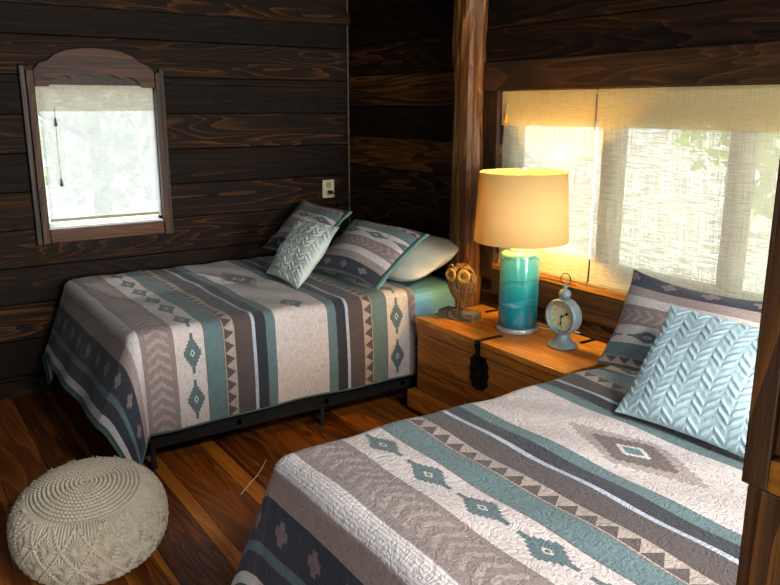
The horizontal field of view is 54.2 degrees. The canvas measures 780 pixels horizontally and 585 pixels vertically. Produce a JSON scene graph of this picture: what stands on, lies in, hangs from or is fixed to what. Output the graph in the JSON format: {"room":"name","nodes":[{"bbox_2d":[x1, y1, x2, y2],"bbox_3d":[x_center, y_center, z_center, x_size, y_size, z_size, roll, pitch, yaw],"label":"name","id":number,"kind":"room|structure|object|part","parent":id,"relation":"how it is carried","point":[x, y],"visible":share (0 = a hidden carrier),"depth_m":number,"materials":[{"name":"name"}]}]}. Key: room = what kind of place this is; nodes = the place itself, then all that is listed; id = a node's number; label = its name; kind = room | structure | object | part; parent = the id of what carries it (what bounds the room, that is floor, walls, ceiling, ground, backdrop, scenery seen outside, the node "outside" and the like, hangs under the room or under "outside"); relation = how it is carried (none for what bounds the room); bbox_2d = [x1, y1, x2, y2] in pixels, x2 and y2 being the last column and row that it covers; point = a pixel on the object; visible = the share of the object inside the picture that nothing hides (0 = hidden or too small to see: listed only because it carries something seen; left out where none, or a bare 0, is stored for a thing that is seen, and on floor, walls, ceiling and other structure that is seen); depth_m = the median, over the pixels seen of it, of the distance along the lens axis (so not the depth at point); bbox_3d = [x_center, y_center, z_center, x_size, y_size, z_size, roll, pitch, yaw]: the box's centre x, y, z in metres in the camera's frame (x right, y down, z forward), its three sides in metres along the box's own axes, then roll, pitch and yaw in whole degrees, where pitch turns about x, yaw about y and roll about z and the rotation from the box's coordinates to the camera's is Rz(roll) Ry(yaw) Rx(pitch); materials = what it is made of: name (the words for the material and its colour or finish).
{"room":"hotel room","nodes":[
{"label":"hotel room","id":0,"kind":"room"},
{"bbox_2d":[0,0,351,382],"bbox_3d":[-2.253,-0.650,4.067,4.873,2.550,0.120,-9,16,-33],"label":"wall","id":1,"kind":"structure","parent":0,"point":[257,110],"depth_m":4.67,"materials":[{"name":"brown wood"}]},
{"bbox_2d":[0,374,62,399],"bbox_3d":[-2.211,0.560,4.296,4.673,0.090,0.030,-9,16,-33],"label":"baseboard","id":2,"kind":"structure","parent":1,"relation":"attached to","point":[27,386],"depth_m":4.37,"materials":[{"name":"brown wood"}]},
{"bbox_2d":[17,48,173,245],"bbox_3d":[-1.668,-0.838,4.370,0.774,1.068,0.125,-9,16,-33],"label":"window","id":3,"kind":"structure","parent":1,"relation":"in","point":[81,66],"depth_m":4.28,"materials":[{"name":"brown wood"}]},
{"bbox_3d":[-1.960,-0.736,4.154,0.028,0.970,0.035,-9,16,-33],"label":"casing","id":4,"kind":"part","parent":3,"relation":"part of","materials":[{"name":"brown wood"}]},
{"bbox_3d":[-1.927,-0.731,4.169,0.038,0.940,0.050,-9,16,-33],"label":"casing","id":5,"kind":"part","parent":3,"relation":"part of","materials":[{"name":"brown wood"}]},
{"bbox_2d":[35,85,158,221],"bbox_3d":[-1.655,-0.801,4.369,0.632,0.754,0.038,-9,16,-33],"label":"blind","id":6,"kind":"object","parent":3,"relation":"attached to","point":[98,140],"visible":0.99,"depth_m":4.37,"materials":[{"name":"beige fabric"}]},
{"bbox_3d":[-1.841,-0.821,4.222,0.004,0.390,0.006,3,14,11],"label":"pull cord","id":7,"kind":"part","parent":6,"relation":"part of","materials":[{"name":"beige fabric"}]},
{"bbox_3d":[-1.659,-0.445,4.466,0.614,0.016,0.016,-9,16,-33],"label":"rail","id":8,"kind":"part","parent":6,"relation":"part of","materials":[{"name":"beige plastic"}]},
{"bbox_3d":[-1.683,-0.794,4.420,0.660,0.805,0.045,-9,16,-33],"label":"sash","id":9,"kind":"part","parent":3,"relation":"part of","materials":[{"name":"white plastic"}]},
{"bbox_3d":[-1.659,-0.404,4.479,0.660,0.014,0.042,-9,16,-33],"label":"sill","id":10,"kind":"part","parent":3,"relation":"part of","materials":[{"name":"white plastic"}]},
{"bbox_3d":[-1.361,-0.821,4.542,0.028,0.940,0.050,-9,16,-33],"label":"casing","id":11,"kind":"part","parent":3,"relation":"part of","materials":[{"name":"brown wood"}]},
{"bbox_3d":[-1.342,-0.834,4.561,0.028,0.970,0.035,-9,16,-33],"label":"casing","id":12,"kind":"part","parent":3,"relation":"part of","materials":[{"name":"brown wood"}]},
{"bbox_2d":[0,0,349,25],"bbox_3d":[-2.209,-1.509,3.793,4.673,0.080,0.035,-9,16,-33],"label":"trim","id":13,"kind":"structure","parent":1,"relation":"attached to","point":[187,7],"depth_m":4.53,"materials":[{"name":"brown wood"}]},
{"bbox_2d":[322,179,333,197],"bbox_3d":[-0.423,-0.714,5.244,0.090,0.122,0.012,-9,16,-33],"label":"wall outlet","id":14,"kind":"object","parent":1,"relation":"attached to","point":[327,185],"visible":1,"depth_m":5.24,"materials":[{"name":"beige plastic"}]},
{"bbox_2d":[328,190,340,234],"bbox_3d":[-0.373,-0.250,5.352,0.096,0.930,0.051,-9,16,-33],"label":"power cord","id":15,"kind":"object","parent":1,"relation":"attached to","point":[329,191],"visible":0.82,"depth_m":5.24,"materials":[{"name":"black plastic"}]},
{"bbox_2d":[346,0,349,223],"bbox_3d":[-0.285,-0.945,5.287,0.007,2.550,0.007,-9,16,-33],"label":"trim","id":16,"kind":"structure","parent":1,"relation":"attached to","point":[346,0],"depth_m":5.21,"materials":[{"name":"brown wood"}]},
{"bbox_2d":[0,385,423,584],"bbox_3d":[-0.256,1.322,1.510,4.873,0.080,7.203,-9,16,-33],"label":"floor","id":17,"kind":"structure","parent":0,"point":[209,527],"depth_m":3.53,"materials":[{"name":"brown wood"}]},
{"bbox_2d":[6,455,168,584],"bbox_3d":[-1.086,0.808,2.759,0.546,0.327,0.545,-6,15,-23],"label":"pouf","id":18,"kind":"object","parent":17,"relation":"on","point":[89,521],"visible":1,"depth_m":2.60,"materials":[{"name":"beige fabric"}]},
{"bbox_2d":[241,459,266,493],"bbox_3d":[-0.601,0.820,3.403,0.014,0.004,0.333,2,14,9],"label":"string","id":19,"kind":"object","parent":17,"relation":"on","point":[266,459],"visible":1,"depth_m":3.40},
{"bbox_2d":[146,274,454,469],"bbox_3d":[-0.683,0.253,4.400,1.886,0.639,1.300,-9,16,-33],"label":"bed","id":20,"kind":"object","parent":17,"relation":"on","point":[431,292],"visible":0.17,"depth_m":3.93,"materials":[{"name":"black metal"}]},
{"bbox_3d":[-1.077,0.745,3.468,0.032,0.120,0.031,-9,16,-33],"label":"leg","id":21,"kind":"part","parent":20,"relation":"part of","materials":[{"name":"black metal"}]},
{"bbox_2d":[42,256,416,464],"bbox_3d":[-0.893,0.280,4.162,1.677,0.636,1.508,-9,16,-33],"label":"quilt","id":22,"kind":"object","parent":20,"relation":"on","point":[144,354],"visible":0.94,"depth_m":3.71,"materials":[{"name":"multicoloured fabric"}]},
{"bbox_2d":[266,217,338,288],"bbox_3d":[-0.497,-0.232,4.233,0.271,0.317,0.470,-8,16,-28],"label":"throw pillow","id":23,"kind":"object","parent":22,"relation":"on","point":[308,240],"visible":1,"depth_m":4.11,"materials":[{"name":"fabric"}]},
{"bbox_2d":[262,200,351,250],"bbox_3d":[-0.536,-0.392,4.785,0.308,0.298,0.684,-8,16,-31],"label":"pillow sham","id":24,"kind":"object","parent":22,"relation":"on","point":[325,215],"visible":0.56,"depth_m":4.77,"materials":[{"name":"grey fabric"}]},
{"bbox_2d":[314,220,429,288],"bbox_3d":[-0.140,-0.234,4.239,0.346,0.274,0.704,-10,17,-36],"label":"pillow sham","id":25,"kind":"object","parent":22,"relation":"on","point":[367,252],"visible":0.91,"depth_m":4.09,"materials":[{"name":"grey fabric"}]},
{"bbox_3d":[-0.682,0.431,4.444,1.880,0.072,1.280,-9,16,-33],"label":"frame","id":26,"kind":"part","parent":20,"relation":"part of","materials":[{"name":"black metal"}]},
{"bbox_3d":[-0.352,0.630,3.945,0.032,0.120,0.031,-9,16,-33],"label":"leg","id":27,"kind":"part","parent":20,"relation":"part of","materials":[{"name":"black metal"}]},
{"bbox_2d":[387,235,458,281],"bbox_3d":[0.060,-0.222,4.368,0.403,0.227,0.700,-10,17,-37],"label":"bed pillow","id":28,"kind":"object","parent":20,"relation":"on","point":[433,252],"visible":0.47,"depth_m":4.13,"materials":[{"name":"white fabric"}]},
{"bbox_2d":[407,304,610,414],"bbox_3d":[0.607,0.444,3.764,0.500,0.507,1.105,-9,16,-33],"label":"wooden chest","id":29,"kind":"object","parent":17,"relation":"on","point":[459,363],"visible":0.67,"depth_m":3.69,"materials":[{"name":"orange wood"}]},
{"bbox_2d":[438,263,480,322],"bbox_3d":[0.359,-0.008,3.941,0.205,0.293,0.127,10,17,35],"label":"owl figurine","id":30,"kind":"object","parent":29,"relation":"on","point":[463,277],"visible":1,"depth_m":3.90,"materials":[{"name":"brown wood"}]},
{"bbox_3d":[0.421,0.381,3.634,0.019,0.182,0.133,-9,16,-33],"label":"lock plate","id":31,"kind":"part","parent":29,"relation":"part of","materials":[{"name":"metal"}]},
{"bbox_3d":[0.621,0.236,3.720,0.470,0.075,1.060,-9,16,-33],"label":"lid","id":32,"kind":"part","parent":29,"relation":"part of","materials":[{"name":"orange wood"}]},
{"bbox_2d":[474,166,579,332],"bbox_3d":[0.629,-0.206,3.676,0.451,0.803,0.451,-9,16,-33],"label":"table lamp","id":33,"kind":"object","parent":29,"relation":"on","point":[522,210],"visible":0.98,"depth_m":3.49,"materials":[{"name":"beige fabric"}]},
{"bbox_3d":[0.629,-0.409,3.627,0.451,0.328,0.451,-9,16,-33],"label":"lamp shade","id":34,"kind":"part","parent":33,"relation":"part of","materials":[{"name":"fabric"}]},
{"bbox_2d":[545,273,581,349],"bbox_3d":[0.794,0.079,3.476,0.140,0.344,0.168,-11,18,-39],"label":"desk clock","id":35,"kind":"object","parent":29,"relation":"on","point":[563,315],"visible":1,"depth_m":3.47,"materials":[{"name":"grey metal"}]},
{"bbox_3d":[0.794,-0.007,3.455,0.054,0.072,0.054,-11,18,-39],"label":"knob","id":36,"kind":"part","parent":35,"relation":"part of","materials":[{"name":"grey metal"}]},
{"bbox_2d":[736,159,779,584],"bbox_3d":[0.402,0.183,0.668,0.094,2.530,0.154,-9,16,-33],"label":"timber post","id":37,"kind":"object","parent":17,"relation":"on","point":[759,557],"visible":1,"depth_m":0.69,"materials":[{"name":"brown wood"}]},
{"bbox_3d":[0.409,0.800,0.820,0.080,1.259,0.150,-9,16,-33],"label":"post","id":38,"kind":"part","parent":37,"relation":"part of","materials":[{"name":"brown wood"}]},
{"bbox_3d":[0.402,0.170,0.647,0.074,0.032,0.126,-9,16,-33],"label":"rail","id":39,"kind":"part","parent":37,"relation":"part of","materials":[{"name":"brown wood"}]},
{"bbox_3d":[0.837,0.781,2.219,1.886,0.639,1.300,-9,16,-33],"label":"bed","id":40,"kind":"object","parent":17,"relation":"on","visible":0},
{"bbox_2d":[231,366,748,584],"bbox_3d":[0.575,0.789,2.093,1.635,0.652,1.514,-9,16,-33],"label":"quilt","id":41,"kind":"object","parent":40,"relation":"on","point":[546,483],"visible":0.92,"depth_m":1.94,"materials":[{"name":"fabric"}]},
{"bbox_2d":[597,269,761,371],"bbox_3d":[1.036,0.151,2.566,0.222,0.329,0.680,-10,17,-37],"label":"pillow sham","id":42,"kind":"object","parent":41,"relation":"on","point":[648,301],"visible":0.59,"depth_m":2.65,"materials":[{"name":"multicoloured fabric"}]},
{"bbox_2d":[615,304,758,457],"bbox_3d":[0.951,0.252,2.235,0.268,0.310,0.490,-10,17,-35],"label":"throw pillow","id":43,"kind":"object","parent":41,"relation":"on","point":[695,379],"visible":0.84,"depth_m":2.21,"materials":[{"name":"blue fabric"}]},
{"bbox_2d":[348,0,779,343],"bbox_3d":[1.728,-0.272,2.507,0.120,2.550,7.203,-9,16,-33],"label":"wall","id":44,"kind":"structure","parent":0,"point":[400,52],"depth_m":4.41,"materials":[{"name":"brown wood"}]},
{"bbox_2d":[450,0,487,307],"bbox_3d":[0.420,-0.669,4.146,0.151,2.550,0.164,-9,16,-33],"label":"timber post","id":45,"kind":"object","parent":44,"relation":"attached to","point":[470,23],"depth_m":4.05,"materials":[{"name":"brown wood"}]},
{"bbox_2d":[480,41,779,328],"bbox_3d":[1.325,-0.349,3.056,0.130,1.222,2.770,-9,16,-33],"label":"window","id":46,"kind":"structure","parent":44,"relation":"in","point":[749,63],"depth_m":3.46,"materials":[{"name":"brown wood"}]},
{"bbox_3d":[0.539,-0.570,4.108,0.025,0.996,0.106,-9,16,-33],"label":"casing","id":47,"kind":"part","parent":46,"relation":"part of","materials":[{"name":"brown wood"}]},
{"bbox_2d":[498,89,598,283],"bbox_3d":[0.759,-0.541,3.805,0.043,0.906,0.628,-9,16,-33],"label":"blind","id":48,"kind":"object","parent":46,"relation":"attached to","point":[544,129],"visible":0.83,"depth_m":3.70,"materials":[{"name":"fabric"}]},
{"bbox_3d":[0.770,-0.109,3.917,0.016,0.014,0.628,-9,16,-33],"label":"rail","id":49,"kind":"part","parent":48,"relation":"part of","materials":[{"name":"beige plastic"}]},
{"bbox_3d":[1.321,0.104,3.126,0.080,0.024,2.610,-9,16,-33],"label":"sill","id":50,"kind":"part","parent":46,"relation":"part of","materials":[{"name":"brown wood"}]},
{"bbox_3d":[1.344,-0.367,3.090,0.055,0.909,2.510,-9,16,-33],"label":"sash","id":51,"kind":"part","parent":46,"relation":"part of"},
{"bbox_2d":[587,84,779,301],"bbox_3d":[1.455,-0.303,2.820,0.026,0.906,1.826,-9,16,-33],"label":"blind","id":52,"kind":"object","parent":46,"relation":"attached to","point":[686,177],"visible":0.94,"depth_m":3.14,"materials":[{"name":"fabric"}]},
{"bbox_3d":[0.936,-0.818,3.465,0.006,0.160,0.005,-9,16,-33],"label":"pull cord","id":53,"kind":"part","parent":52,"relation":"part of","materials":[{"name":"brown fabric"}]},
{"bbox_3d":[1.462,0.131,2.925,0.016,0.014,1.818,-9,16,-33],"label":"rail","id":54,"kind":"part","parent":52,"relation":"part of","materials":[{"name":"beige plastic"}]},
{"label":"outside","id":55,"kind":"structure","parent":0,"visible":0},
{"bbox_2d":[43,132,597,258],"bbox_3d":[2.674,-1.006,14.044,100.000,0.050,100.000,-9,16,-33],"label":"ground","id":56,"kind":"structure","parent":55,"point":[596,132],"depth_m":20.18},
{"bbox_2d":[38,112,46,188],"bbox_3d":[-4.045,-2.565,10.200,3.454,4.802,3.370,-9,16,-33],"label":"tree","id":57,"kind":"object","parent":56,"relation":"on","point":[38,112],"visible":0.02,"depth_m":9.95,"materials":[{"name":"green plant"}]}
]}

